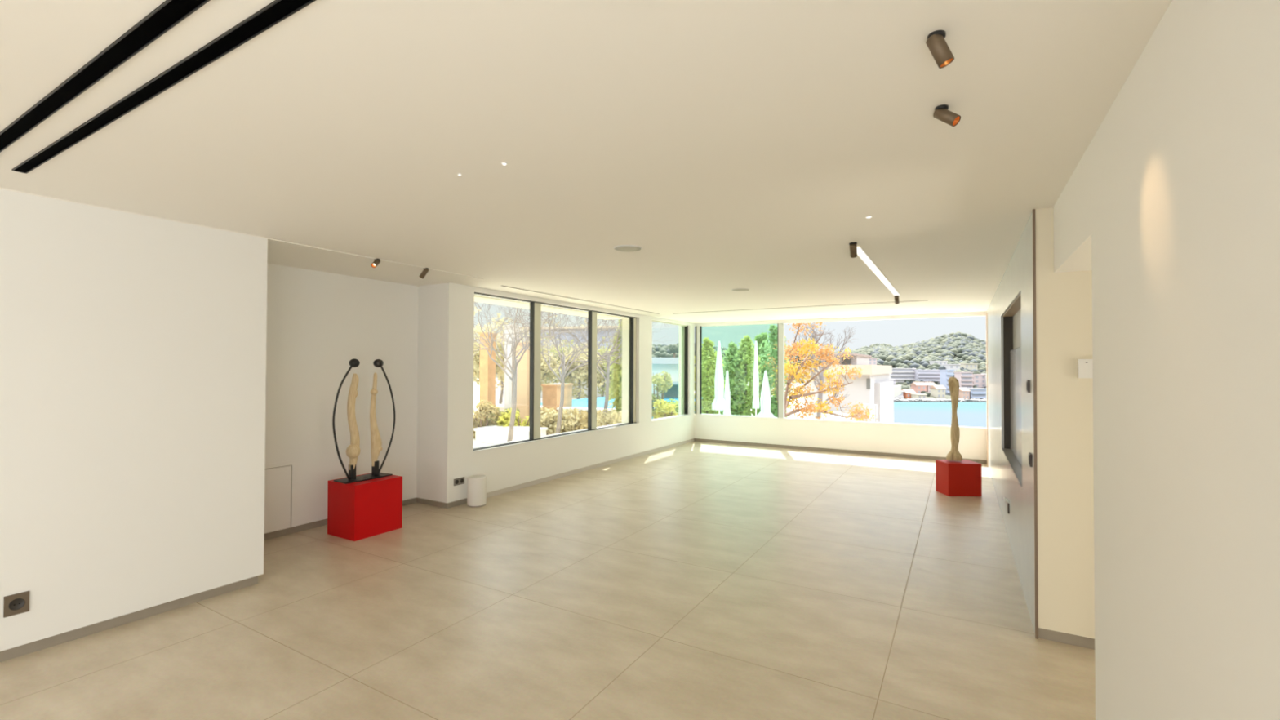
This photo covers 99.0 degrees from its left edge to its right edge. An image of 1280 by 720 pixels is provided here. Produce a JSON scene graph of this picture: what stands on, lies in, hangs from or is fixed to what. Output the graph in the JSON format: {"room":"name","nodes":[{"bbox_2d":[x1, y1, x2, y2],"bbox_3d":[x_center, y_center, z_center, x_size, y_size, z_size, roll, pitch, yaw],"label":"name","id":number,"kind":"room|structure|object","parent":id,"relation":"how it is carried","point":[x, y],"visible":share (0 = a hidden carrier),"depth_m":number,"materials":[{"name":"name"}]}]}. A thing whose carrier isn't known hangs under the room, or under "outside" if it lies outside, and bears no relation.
{"room":"museum","nodes":[
{"label":"museum","id":0,"kind":"room"},
{"bbox_2d":[0,189,267,651],"bbox_3d":[-5.495,0.290,0.915,1.392,2.521,8.225,0,-1,30],"label":"wall","id":1,"kind":"structure","parent":0,"point":[133,346],"depth_m":3.40,"materials":[{"name":"white paint"}]},
{"bbox_2d":[3,591,29,617],"bbox_3d":[-3.442,1.348,3.019,0.011,0.112,0.094,0,-1,30],"label":"power socket","id":2,"kind":"object","parent":1,"relation":"attached to","point":[17,603],"visible":1,"depth_m":3.02,"materials":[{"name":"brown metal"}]},
{"bbox_2d":[0,575,257,662],"bbox_3d":[-5.317,1.583,0.831,0.974,0.065,8.095,0,-1,30],"label":"baseboard","id":3,"kind":"structure","parent":1,"relation":"attached to","point":[36,646],"depth_m":3.40,"materials":[{"name":"tile"}]},
{"bbox_2d":[264,263,417,525],"bbox_3d":[-3.355,0.360,5.677,0.364,2.521,2.156,0,-1,30],"label":"wall","id":4,"kind":"structure","parent":0,"point":[317,322],"depth_m":5.64,"materials":[{"name":"white paint"}]},
{"bbox_2d":[263,460,296,533],"bbox_3d":[-3.498,1.292,5.059,0.008,0.640,0.600,0,-1,30],"label":"access panel","id":5,"kind":"object","parent":4,"relation":"attached to","point":[280,478],"visible":0.41,"depth_m":5.20,"materials":[{"name":"white paint"}]},
{"bbox_2d":[263,497,416,540],"bbox_3d":[-3.347,1.653,5.642,0.302,0.065,2.198,0,-1,30],"label":"baseboard","id":6,"kind":"structure","parent":4,"relation":"attached to","point":[322,522],"depth_m":5.37,"materials":[{"name":"tile"}]},
{"bbox_2d":[0,440,1095,719],"bbox_3d":[0.079,1.808,2.837,9.150,0.300,17.220,0,-1,30],"label":"floor","id":7,"kind":"structure","parent":0,"point":[693,580],"depth_m":3.54,"materials":[{"name":"tile"}]},
{"bbox_2d":[327,472,402,541],"bbox_3d":[-2.705,1.426,5.393,0.437,0.515,0.502,0,-1,30],"label":"plinth","id":8,"kind":"object","parent":7,"relation":"on","point":[359,510],"visible":0.86,"depth_m":5.22,"materials":[{"name":"red paint"}]},
{"bbox_2d":[332,358,369,484],"bbox_3d":[-2.811,0.577,5.269,0.220,1.180,0.318,0,-1,34],"label":"sculpture","id":9,"kind":"object","parent":8,"relation":"on","point":[353,451],"visible":1,"depth_m":5.27,"materials":[{"name":"beige wood"}]},
{"bbox_2d":[348,464,355,479],"bbox_3d":[-2.785,1.084,5.293,0.048,0.143,0.048,0,-1,30],"label":"socket","id":10,"kind":"object","parent":9,"relation":"attached to","point":[352,468],"depth_m":5.27,"materials":[{"name":"black metal"}]},
{"bbox_2d":[359,359,395,479],"bbox_3d":[-2.643,0.581,5.555,0.220,1.180,0.334,0,-1,27],"label":"sculpture","id":11,"kind":"object","parent":8,"relation":"on","point":[376,443],"visible":1,"depth_m":5.48,"materials":[{"name":"beige wood"}]},
{"bbox_2d":[371,460,378,475],"bbox_3d":[-2.663,1.087,5.502,0.048,0.143,0.048,0,-1,30],"label":"socket","id":12,"kind":"object","parent":11,"relation":"attached to","point":[375,464],"depth_m":5.48,"materials":[{"name":"black metal"}]},
{"bbox_2d":[416,497,466,508],"bbox_3d":[-2.458,1.669,6.631,0.836,0.065,0.407,0,-1,30],"label":"baseboard","id":13,"kind":"object","parent":7,"relation":"on","point":[446,505],"visible":0.29,"depth_m":6.37,"materials":[{"name":"stone"}]},
{"bbox_2d":[466,475,486,506],"bbox_3d":[-1.913,1.533,6.410,0.216,0.334,0.216,0,-1,30],"label":"waste bin","id":14,"kind":"object","parent":7,"relation":"on","point":[476,484],"visible":1,"depth_m":6.32,"materials":[{"name":"white plastic"}]},
{"bbox_2d":[416,282,694,502],"bbox_3d":[-0.852,0.418,9.416,0.898,2.521,6.829,0,-1,30],"label":"wall","id":15,"kind":"structure","parent":7,"relation":"on","point":[446,311],"depth_m":6.53,"materials":[{"name":"white paint"}]},
{"bbox_2d":[472,292,639,452],"bbox_3d":[-1.122,0.166,8.334,0.274,1.937,3.924,0,-1,30],"label":"window","id":16,"kind":"structure","parent":15,"relation":"attached to","point":[628,323],"depth_m":8.76,"materials":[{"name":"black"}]},
{"bbox_2d":[486,438,693,497],"bbox_3d":[-0.503,1.711,9.366,0.240,0.065,6.290,0,-1,30],"label":"baseboard","id":17,"kind":"structure","parent":15,"relation":"attached to","point":[500,491],"depth_m":8.32,"materials":[{"name":"grey"}]},
{"bbox_2d":[651,320,689,421],"bbox_3d":[0.578,0.209,11.150,0.192,1.937,1.698,0,-1,30],"label":"window","id":18,"kind":"structure","parent":15,"relation":"attached to","point":[683,329],"depth_m":11.79,"materials":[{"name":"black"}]},
{"bbox_2d":[935,459,982,496],"bbox_3d":[4.118,1.522,7.075,0.418,0.410,0.302,0,-1,1],"label":"plinth","id":19,"kind":"object","parent":7,"relation":"on","point":[963,477],"visible":1,"depth_m":6.93,"materials":[{"name":"red paint"}]},
{"bbox_2d":[946,376,962,461],"bbox_3d":[4.074,0.757,7.093,0.181,1.080,0.162,0,-1,30],"label":"sculpture","id":20,"kind":"object","parent":19,"relation":"on","point":[954,455],"visible":1,"depth_m":7.06,"materials":[{"name":"beige stone"}]},
{"bbox_2d":[1038,627,1094,649],"bbox_3d":[3.566,1.635,2.712,2.606,0.065,0.190,0,-1,30],"label":"baseboard","id":21,"kind":"structure","parent":7,"relation":"on","point":[1079,641],"depth_m":3.22,"materials":[{"name":"stone"}]},
{"bbox_2d":[0,0,1172,323],"bbox_3d":[0.107,-1.100,2.859,9.100,0.356,17.210,0,-1,30],"label":"ceiling","id":22,"kind":"structure","parent":0,"point":[737,144],"depth_m":2.28,"materials":[{"name":"white paint"}]},
{"bbox_2d":[0,0,210,152],"bbox_3d":[-1.297,-0.947,1.503,4.650,0.006,0.055,0,-1,30],"label":"ceiling vent","id":23,"kind":"object","parent":22,"relation":"in","point":[170,13],"visible":1,"depth_m":1.74,"materials":[{"name":"black metal"}]},
{"bbox_2d":[11,0,315,173],"bbox_3d":[-1.151,-0.946,1.583,4.480,0.006,0.050,0,-1,30],"label":"ceiling vent","id":24,"kind":"object","parent":22,"relation":"in","point":[277,11],"visible":1,"depth_m":1.79,"materials":[{"name":"black metal"}]},
{"bbox_2d":[474,295,622,319],"bbox_3d":[-1.443,-0.999,8.537,0.480,0.416,3.920,0,-1,30],"label":"trim","id":25,"kind":"structure","parent":22,"relation":"attached to","point":[477,298],"depth_m":8.26,"materials":[{"name":"beige paint"}]},
{"bbox_2d":[502,285,659,314],"bbox_3d":[-0.648,-0.857,8.173,0.018,0.004,3.920,0,-1,30],"label":"ceiling vent","id":26,"kind":"object","parent":22,"relation":"in","point":[503,286],"visible":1,"depth_m":7.66,"materials":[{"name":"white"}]},
{"bbox_2d":[613,244,641,251],"bbox_3d":[-0.099,-0.903,4.427,0.230,0.009,0.230,0,-1,30],"label":"ceiling speaker","id":27,"kind":"object","parent":22,"relation":"attached to","point":[621,247],"visible":1,"depth_m":4.41,"materials":[{"name":"white plastic"}]},
{"bbox_2d":[682,300,921,313],"bbox_3d":[2.342,-0.840,8.791,4.050,0.004,0.016,0,-1,30],"label":"ceiling vent","id":28,"kind":"object","parent":22,"relation":"in","point":[914,300],"visible":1,"depth_m":8.59,"materials":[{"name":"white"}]},
{"bbox_2d":[848,242,857,257],"bbox_3d":[1.658,-0.852,4.249,0.059,0.109,0.109,0,-1,30],"label":"ceiling spotlight","id":29,"kind":"object","parent":22,"relation":"attached to","point":[853,249],"visible":1,"depth_m":4.23,"materials":[{"name":"black metal"}]},
{"bbox_2d":[857,246,899,295],"bbox_3d":[2.560,-0.877,5.793,0.072,0.007,3.320,0,-1,30],"label":"recessed light","id":30,"kind":"object","parent":22,"relation":"in","point":[861,253],"visible":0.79,"depth_m":5.34,"materials":[{"name":"white plastic"}]},
{"bbox_2d":[925,30,954,68],"bbox_3d":[0.869,-0.896,1.583,0.074,0.097,0.047,0,-1,14],"label":"ceiling spotlight","id":31,"kind":"object","parent":22,"relation":"attached to","point":[939,48],"visible":1,"depth_m":1.57,"materials":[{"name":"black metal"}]},
{"bbox_2d":[933,104,960,126],"bbox_3d":[1.129,-0.895,2.012,0.044,0.086,0.091,1,-1,-42],"label":"ceiling spotlight","id":32,"kind":"object","parent":22,"relation":"attached to","point":[941,113],"visible":1,"depth_m":2.00,"materials":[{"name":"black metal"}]},
{"bbox_2d":[694,311,986,460],"bbox_3d":[3.633,0.448,10.668,5.572,2.521,0.130,0,-1,30],"label":"wall","id":33,"kind":"structure","parent":0,"point":[931,441],"depth_m":10.42,"materials":[{"name":"white paint"}]},
{"bbox_2d":[693,438,986,463],"bbox_3d":[3.574,1.741,10.682,5.460,0.065,0.112,0,-1,30],"label":"baseboard","id":34,"kind":"structure","parent":33,"relation":"attached to","point":[863,452],"depth_m":10.52,"materials":[{"name":"stone"}]},
{"bbox_2d":[694,315,986,429],"bbox_3d":[3.576,0.212,10.703,5.425,1.937,0.134,0,-1,30],"label":"window","id":35,"kind":"structure","parent":33,"relation":"in","point":[780,326],"depth_m":11.10,"materials":[{"name":"white"}]},
{"bbox_2d":[986,313,988,466],"bbox_3d":[5.804,0.495,9.127,0.027,2.530,0.310,0,-1,30],"label":"trim","id":36,"kind":"structure","parent":33,"relation":"attached to","point":[986,313],"depth_m":9.01,"materials":[{"name":"beige"}]},
{"bbox_2d":[986,213,1035,633],"bbox_3d":[4.082,0.422,6.177,0.022,2.586,6.643,0,-1,30],"label":"wall","id":37,"kind":"structure","parent":0,"point":[1016,280],"depth_m":4.26,"materials":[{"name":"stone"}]},
{"bbox_2d":[1035,207,1094,639],"bbox_3d":[3.577,0.342,2.742,2.606,2.521,0.240,0,-1,30],"label":"wall","id":38,"kind":"structure","parent":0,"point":[1064,300],"depth_m":3.23,"materials":[{"name":"beige paint"}]},
{"bbox_2d":[1031,208,1038,639],"bbox_3d":[2.389,0.379,3.306,0.014,2.586,0.024,0,-1,30],"label":"trim","id":39,"kind":"structure","parent":38,"relation":"attached to","point":[1035,468],"depth_m":3.30,"materials":[{"name":"brown metal"}]},
{"bbox_2d":[1077,359,1093,377],"bbox_3d":[2.635,0.050,3.143,0.184,0.110,0.029,0,-1,30],"label":"thermostat","id":40,"kind":"object","parent":38,"relation":"attached to","point":[1084,366],"visible":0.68,"depth_m":3.16,"materials":[{"name":"white plastic"}]},
{"bbox_2d":[1053,142,1091,272],"bbox_3d":[2.313,-0.757,0.312,2.718,0.395,5.259,0,-1,30],"label":"wall corridor header","id":41,"kind":"structure","parent":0,"point":[1072,211],"depth_m":2.71,"materials":[{"name":"white paint"}]},
{"bbox_2d":[1090,0,1279,719],"bbox_3d":[-0.283,0.304,-1.653,0.218,2.586,9.069,0,-1,30],"label":"wall","id":42,"kind":"structure","parent":0,"point":[1185,157],"depth_m":1.32,"materials":[{"name":"white paint"}]},
{"bbox_3d":[4.339,0.425,6.381,0.215,2.586,6.811,0,-1,30],"label":"wall niche","id":43,"kind":"object","parent":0,"visible":0},
{"bbox_2d":[1003,316,1013,448],"bbox_3d":[4.030,0.246,5.974,0.094,1.440,0.009,0,-1,30],"label":"trim","id":44,"kind":"structure","parent":43,"relation":"attached to","point":[1007,321],"depth_m":5.98,"materials":[{"name":"brown"}]},
{"bbox_2d":[1002,293,1021,316],"bbox_3d":[3.443,-0.493,4.985,0.100,0.008,2.310,0,-1,30],"label":"trim","id":45,"kind":"structure","parent":43,"relation":"attached to","point":[1015,307],"depth_m":5.14,"materials":[{"name":"beige paint"}]},
{"bbox_2d":[1001,448,1022,488],"bbox_3d":[3.432,0.956,4.970,0.116,0.010,2.310,0,-1,30],"label":"trim","id":46,"kind":"structure","parent":43,"relation":"attached to","point":[1013,461],"depth_m":5.00,"materials":[{"name":"stone"}]},
{"bbox_2d":[1009,346,1022,466],"bbox_3d":[3.491,0.416,5.007,0.030,1.070,2.140,0,-1,30],"label":"wall screen","id":47,"kind":"object","parent":43,"relation":"in","point":[1015,353],"visible":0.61,"depth_m":5.30,"materials":[{"name":"grey"}]},
{"bbox_2d":[1013,308,1021,349],"bbox_3d":[3.481,0.231,4.952,0.008,1.440,2.310,0,-1,30],"label":"trim","id":48,"kind":"structure","parent":43,"relation":"attached to","point":[1017,317],"depth_m":5.48,"materials":[{"name":"grey paint"}]},
{"label":"outside","id":49,"kind":"structure","parent":0,"visible":0},
{"bbox_2d":[473,377,901,447],"bbox_3d":[-8.473,3.015,40.870,84.000,1.050,78.000,0,-1,30],"label":"ground","id":50,"kind":"structure","parent":49,"point":[897,388],"depth_m":28.58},
{"bbox_2d":[473,399,499,438],"bbox_3d":[-4.307,1.632,14.994,1.067,1.116,0.910,0,-1,30],"label":"bush","id":51,"kind":"object","parent":50,"relation":"on","point":[479,420],"visible":0.59,"depth_m":14.85,"materials":[{"name":"brown plant"}]},
{"bbox_2d":[478,332,497,417],"bbox_3d":[-4.615,0.676,16.569,0.348,3.002,0.460,0,-1,20],"label":"stone pillar","id":52,"kind":"structure","parent":50,"relation":"on","point":[487,366],"depth_m":16.41,"materials":[{"name":"beige stone"}]},
{"bbox_2d":[473,306,528,387],"bbox_3d":[-6.296,-0.053,22.022,3.652,4.621,3.170,0,-1,2],"label":"tree","id":53,"kind":"object","parent":50,"relation":"on","point":[477,357],"visible":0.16,"depth_m":21.46,"materials":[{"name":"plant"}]},
{"bbox_2d":[481,405,520,425],"bbox_3d":[-3.986,1.749,15.264,1.302,0.994,0.934,0,-1,30],"label":"bush","id":54,"kind":"object","parent":50,"relation":"on","point":[507,408],"visible":0.12,"depth_m":15.11,"materials":[{"name":"brown plant"}]},
{"bbox_2d":[474,317,529,404],"bbox_3d":[-6.631,0.168,26.016,3.666,4.284,4.327,0,-1,-7],"label":"tree","id":55,"kind":"object","parent":50,"relation":"on","point":[500,383],"visible":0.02,"depth_m":25.89,"materials":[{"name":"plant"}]},
{"bbox_2d":[474,425,547,443],"bbox_3d":[-3.386,1.970,14.374,1.699,0.363,0.860,0,-1,20],"label":"garden bench","id":56,"kind":"object","parent":50,"relation":"on","point":[492,433],"visible":0.61,"depth_m":14.11,"materials":[{"name":"white"}]},
{"bbox_2d":[502,324,520,411],"bbox_3d":[-3.883,0.557,16.567,0.324,3.245,0.460,0,-1,20],"label":"column","id":57,"kind":"structure","parent":50,"relation":"on","point":[508,384],"depth_m":16.39,"materials":[{"name":"grey"}]},
{"bbox_2d":[496,408,528,426],"bbox_3d":[-3.300,1.781,15.164,1.219,0.973,1.229,0,-1,0],"label":"bush","id":58,"kind":"object","parent":50,"relation":"on","point":[525,423],"visible":0.33,"depth_m":14.91,"materials":[{"name":"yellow plant"}]},
{"bbox_2d":[515,342,529,422],"bbox_3d":[-3.426,0.824,16.418,0.439,2.710,0.560,0,-1,20],"label":"pillar","id":59,"kind":"structure","parent":50,"relation":"on","point":[523,366],"depth_m":16.17,"materials":[{"name":"beige"}]},
{"bbox_2d":[473,302,599,441],"bbox_3d":[-2.683,0.131,12.424,3.507,4.010,4.149,0,-1,-19],"label":"bare tree","id":60,"kind":"object","parent":50,"relation":"on","point":[514,372],"visible":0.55,"depth_m":12.39,"materials":[{"name":"grey plant"}]},
{"bbox_2d":[522,313,567,393],"bbox_3d":[-5.027,-0.013,27.889,3.100,4.706,3.602,-1,-1,42],"label":"tree","id":61,"kind":"object","parent":50,"relation":"on","point":[544,374],"visible":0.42,"depth_m":27.49,"materials":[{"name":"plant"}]},
{"bbox_2d":[540,406,564,435],"bbox_3d":[-2.675,1.768,15.145,1.205,0.939,1.054,0,-1,30],"label":"bush","id":62,"kind":"object","parent":50,"relation":"on","point":[544,425],"visible":0.16,"depth_m":14.94,"materials":[{"name":"brown plant"}]},
{"bbox_2d":[541,383,573,410],"bbox_3d":[-2.558,1.141,16.965,0.543,0.795,1.060,0,-1,20],"label":"brick planter","id":63,"kind":"object","parent":50,"relation":"on","point":[551,392],"visible":0.86,"depth_m":16.54,"materials":[{"name":"orange stone"}]},
{"bbox_2d":[540,406,582,435],"bbox_3d":[-2.198,1.741,15.183,1.438,0.879,1.346,0,-1,30],"label":"bush","id":64,"kind":"object","parent":50,"relation":"on","point":[545,419],"visible":0.7,"depth_m":14.81,"materials":[{"name":"brown plant"}]},
{"bbox_2d":[541,332,586,398],"bbox_3d":[-4.539,0.382,30.654,3.671,3.995,3.503,0,-1,-16],"label":"tree","id":65,"kind":"object","parent":50,"relation":"on","point":[572,340],"visible":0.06,"depth_m":30.20,"materials":[{"name":"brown plant"}]},
{"bbox_2d":[520,325,617,398],"bbox_3d":[-3.887,0.199,36.422,6.370,4.491,5.600,0,-1,11],"label":"building","id":66,"kind":"structure","parent":50,"relation":"on","point":[581,326],"depth_m":33.93,"materials":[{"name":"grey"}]},
{"bbox_2d":[552,406,586,432],"bbox_3d":[-1.687,1.812,15.177,1.390,0.995,1.427,0,-1,30],"label":"bush","id":67,"kind":"object","parent":50,"relation":"on","point":[577,428],"visible":0.21,"depth_m":15.15,"materials":[{"name":"brown plant"}]},
{"bbox_2d":[502,306,653,433],"bbox_3d":[-1.568,-0.280,13.958,4.027,4.879,4.034,0,-1,-1],"label":"bare tree","id":68,"kind":"object","parent":50,"relation":"on","point":[564,371],"visible":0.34,"depth_m":13.92,"materials":[{"name":"grey plant"}]},
{"bbox_2d":[554,319,605,399],"bbox_3d":[-3.071,0.069,29.184,3.252,4.591,2.934,0,-1,37],"label":"tree","id":69,"kind":"object","parent":50,"relation":"on","point":[584,376],"visible":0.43,"depth_m":28.55,"materials":[{"name":"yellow plant"}]},
{"bbox_2d":[580,409,615,429],"bbox_3d":[-1.021,1.752,14.589,1.149,0.846,1.308,0,-1,-4],"label":"bush","id":70,"kind":"object","parent":50,"relation":"on","point":[584,425],"visible":0.13,"depth_m":14.63,"materials":[{"name":"brown plant"}]},
{"bbox_2d":[528,312,669,423],"bbox_3d":[-1.021,-0.232,14.612,4.173,4.803,4.040,0,-1,10],"label":"bare tree","id":71,"kind":"object","parent":50,"relation":"on","point":[606,396],"visible":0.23,"depth_m":14.48,"materials":[{"name":"grey plant"}]},
{"bbox_2d":[580,336,618,398],"bbox_3d":[-2.361,0.514,30.730,3.871,3.862,3.555,0,-1,0],"label":"tree","id":72,"kind":"object","parent":50,"relation":"on","point":[603,387],"visible":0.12,"depth_m":30.36,"materials":[{"name":"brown plant"}]},
{"bbox_2d":[596,408,622,426],"bbox_3d":[-0.589,1.696,13.965,1.441,0.944,1.268,0,-1,30],"label":"bush","id":73,"kind":"object","parent":50,"relation":"on","point":[611,419],"visible":0.24,"depth_m":13.71,"materials":[{"name":"brown plant"}]},
{"bbox_2d":[496,395,724,431],"bbox_3d":[-0.480,1.874,21.005,4.905,0.750,10.050,0,-1,26],"label":"swimming pool","id":74,"kind":"object","parent":50,"relation":"on","point":[582,403],"visible":0.1,"depth_m":19.11,"materials":[{"name":"blue liquid"}]},
{"bbox_2d":[608,319,622,414],"bbox_3d":[-0.475,0.451,15.155,0.905,3.636,0.924,1,-1,-39],"label":"slim tree","id":75,"kind":"object","parent":50,"relation":"on","point":[616,393],"visible":0.32,"depth_m":15.06,"materials":[{"name":"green plant"}]},
{"bbox_2d":[651,370,673,418],"bbox_3d":[0.512,1.249,15.989,1.111,1.882,1.102,0,-1,30],"label":"bush","id":76,"kind":"object","parent":50,"relation":"on","point":[658,380],"visible":0.44,"depth_m":15.86,"materials":[{"name":"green plant"}]},
{"bbox_2d":[652,357,678,397],"bbox_3d":[1.226,1.125,26.227,2.466,2.397,5.500,0,-1,-6],"label":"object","id":77,"kind":"structure","parent":50,"relation":"on","point":[669,365],"depth_m":23.95,"materials":[{"name":"grey"}]},
{"bbox_2d":[653,399,678,418],"bbox_3d":[0.719,1.618,14.993,0.893,1.125,0.884,0,-1,30],"label":"bush","id":78,"kind":"object","parent":50,"relation":"on","point":[668,409],"visible":0.34,"depth_m":14.84,"materials":[{"name":"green plant"}]},
{"bbox_2d":[702,337,725,413],"bbox_3d":[2.345,0.867,18.948,1.239,3.355,1.369,0,-1,30],"label":"cypress","id":79,"kind":"object","parent":50,"relation":"on","point":[708,354],"visible":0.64,"depth_m":18.77,"materials":[{"name":"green plant"}]},
{"bbox_2d":[711,340,726,414],"bbox_3d":[2.171,0.825,14.992,0.500,2.704,0.500,0,-1,30],"label":"closed parasol","id":80,"kind":"object","parent":50,"relation":"on","point":[718,404],"visible":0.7,"depth_m":14.92,"materials":[{"name":"white fabric"}]},
{"bbox_2d":[723,370,731,414],"bbox_3d":[2.485,1.241,15.587,0.500,1.889,0.500,0,-1,30],"label":"closed parasol","id":81,"kind":"object","parent":50,"relation":"on","point":[726,393],"visible":0.58,"depth_m":15.54,"materials":[{"name":"white fabric"}]},
{"bbox_2d":[720,341,747,415],"bbox_3d":[3.353,0.936,19.962,1.236,3.271,1.472,0,-1,30],"label":"cypress","id":82,"kind":"object","parent":50,"relation":"on","point":[731,353],"visible":0.61,"depth_m":19.73,"materials":[{"name":"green plant"}]},
{"bbox_2d":[727,334,763,416],"bbox_3d":[3.839,0.826,20.068,1.540,3.524,1.632,0,-1,30],"label":"cypress","id":83,"kind":"object","parent":50,"relation":"on","point":[746,350],"visible":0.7,"depth_m":19.77,"materials":[{"name":"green plant"}]},
{"bbox_2d":[752,340,759,416],"bbox_3d":[3.287,0.821,15.492,0.500,2.731,0.500,0,-1,30],"label":"closed parasol","id":84,"kind":"object","parent":50,"relation":"on","point":[756,380],"visible":0.63,"depth_m":15.46,"materials":[{"name":"white fabric"}]},
{"bbox_2d":[746,332,773,416],"bbox_3d":[4.697,0.735,20.977,1.461,3.636,1.402,0,-1,-7],"label":"cypress","id":85,"kind":"object","parent":50,"relation":"on","point":[762,336],"visible":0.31,"depth_m":20.85,"materials":[{"name":"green plant"}]},
{"bbox_2d":[755,370,774,417],"bbox_3d":[3.351,1.226,14.587,0.512,1.898,0.512,0,-1,30],"label":"closed parasol","id":86,"kind":"object","parent":50,"relation":"on","point":[765,399],"visible":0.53,"depth_m":14.51,"materials":[{"name":"white fabric"}]},
{"bbox_2d":[757,324,796,417],"bbox_3d":[4.939,0.609,20.041,1.510,3.860,1.542,0,-1,30],"label":"cypress","id":87,"kind":"object","parent":50,"relation":"on","point":[772,338],"visible":0.42,"depth_m":19.88,"materials":[{"name":"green plant"}]},
{"bbox_2d":[764,322,878,421],"bbox_3d":[5.604,1.562,16.971,3.911,6.392,2.582,0,-1,4],"label":"autumn tree","id":88,"kind":"object","parent":50,"relation":"on","point":[797,393],"visible":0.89,"depth_m":16.95,"materials":[{"name":"brown plant"}]},
{"bbox_2d":[792,322,856,418],"bbox_3d":[6.853,3.100,20.820,2.496,9.666,2.685,0,-1,30],"label":"bare tree","id":89,"kind":"object","parent":50,"relation":"on","point":[821,377],"visible":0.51,"depth_m":20.96,"materials":[{"name":"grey plant"}]},
{"bbox_2d":[797,353,893,422],"bbox_3d":[10.836,3.341,28.087,3.292,7.202,8.500,0,-1,30],"label":"house","id":90,"kind":"structure","parent":50,"relation":"on","point":[875,385],"depth_m":25.27,"materials":[{"name":"grey"}]},
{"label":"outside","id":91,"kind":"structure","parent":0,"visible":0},
{"bbox_2d":[476,331,986,399],"bbox_3d":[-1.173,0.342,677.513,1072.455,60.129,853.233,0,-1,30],"label":"hill","id":92,"kind":"structure","parent":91,"point":[947,397],"depth_m":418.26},
{"bbox_2d":[890,368,915,382],"bbox_3d":[206.657,13.576,433.909,20.103,14.407,10.276,0,-1,0],"label":"apartment building","id":93,"kind":"structure","parent":92,"relation":"on","point":[900,375],"depth_m":429.95,"materials":[{"name":"grey"}]},
{"bbox_2d":[901,389,915,398],"bbox_3d":[170.360,23.850,347.981,6.336,10.723,9.000,0,-1,0],"label":"house","id":94,"kind":"structure","parent":92,"relation":"on","point":[906,394],"depth_m":344.89,"materials":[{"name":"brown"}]},
{"bbox_2d":[910,382,926,393],"bbox_3d":[189.514,21.643,371.981,7.261,13.122,9.000,0,-1,0],"label":"house","id":95,"kind":"structure","parent":92,"relation":"on","point":[917,387],"depth_m":368.48,"materials":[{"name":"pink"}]},
{"bbox_2d":[914,369,939,383],"bbox_3d":[226.639,15.939,429.417,22.363,16.791,11.293,0,-1,0],"label":"apartment building","id":96,"kind":"structure","parent":92,"relation":"on","point":[926,375],"depth_m":424.95,"materials":[{"name":"grey"}]},
{"bbox_2d":[928,385,946,397],"bbox_3d":[192.790,22.960,353.981,6.433,13.344,9.000,0,-1,0],"label":"house","id":97,"kind":"structure","parent":92,"relation":"on","point":[937,391],"depth_m":350.40,"materials":[{"name":"beige"}]},
{"bbox_2d":[893,397,986,402],"bbox_3d":[177.712,24.441,328.955,69.523,3.686,48.025,0,-1,30],"label":"rocks","id":98,"kind":"object","parent":92,"relation":"on","point":[896,399],"visible":0.53,"depth_m":325.02,"materials":[{"name":"grey stone"}]},
{"bbox_2d":[939,369,954,395],"bbox_3d":[210.893,18.575,375.520,5.498,24.103,9.500,0,-1,0],"label":"apartment building","id":99,"kind":"structure","parent":92,"relation":"on","point":[944,375],"depth_m":372.10,"materials":[{"name":"blue"}]},
{"bbox_2d":[942,364,960,371],"bbox_3d":[265.635,8.165,465.820,10.063,9.317,8.900,0,-1,0],"label":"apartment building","id":100,"kind":"structure","parent":92,"relation":"on","point":[948,366],"depth_m":461.95,"materials":[{"name":"grey"}]},
{"bbox_2d":[953,372,973,387],"bbox_3d":[239.057,17.755,403.520,9.378,17.889,9.500,0,-1,0],"label":"apartment building","id":101,"kind":"structure","parent":92,"relation":"on","point":[966,380],"depth_m":399.98,"materials":[{"name":"grey"}]},
{"bbox_2d":[959,387,969,399],"bbox_3d":[205.683,23.662,348.981,5.343,12.247,9.000,0,-1,0],"label":"house","id":102,"kind":"structure","parent":92,"relation":"on","point":[964,393],"depth_m":345.06,"materials":[{"name":"beige"}]},
{"bbox_2d":[958,363,978,370],"bbox_3d":[281.646,7.694,468.820,11.485,9.682,8.900,0,-1,0],"label":"house","id":103,"kind":"structure","parent":92,"relation":"on","point":[970,366],"depth_m":465.01,"materials":[{"name":"beige"}]},
{"bbox_2d":[967,387,986,399],"bbox_3d":[213.757,23.699,348.520,10.190,11.152,9.500,0,-1,0],"label":"house","id":104,"kind":"structure","parent":92,"relation":"on","point":[975,393],"depth_m":344.97,"materials":[{"name":"blue"}]},
{"bbox_2d":[973,373,985,387],"bbox_3d":[252.118,18.250,408.820,10.673,15.080,8.900,0,-1,0],"label":"apartment building","id":105,"kind":"structure","parent":92,"relation":"on","point":[979,379],"depth_m":404.99,"materials":[{"name":"grey"}]},
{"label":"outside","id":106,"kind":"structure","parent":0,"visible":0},
{"bbox_2d":[893,401,986,427],"bbox_3d":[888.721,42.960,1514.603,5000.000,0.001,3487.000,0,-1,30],"label":"sea","id":107,"kind":"structure","parent":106,"point":[970,414],"depth_m":241.71,"materials":[{"name":"liquid"}]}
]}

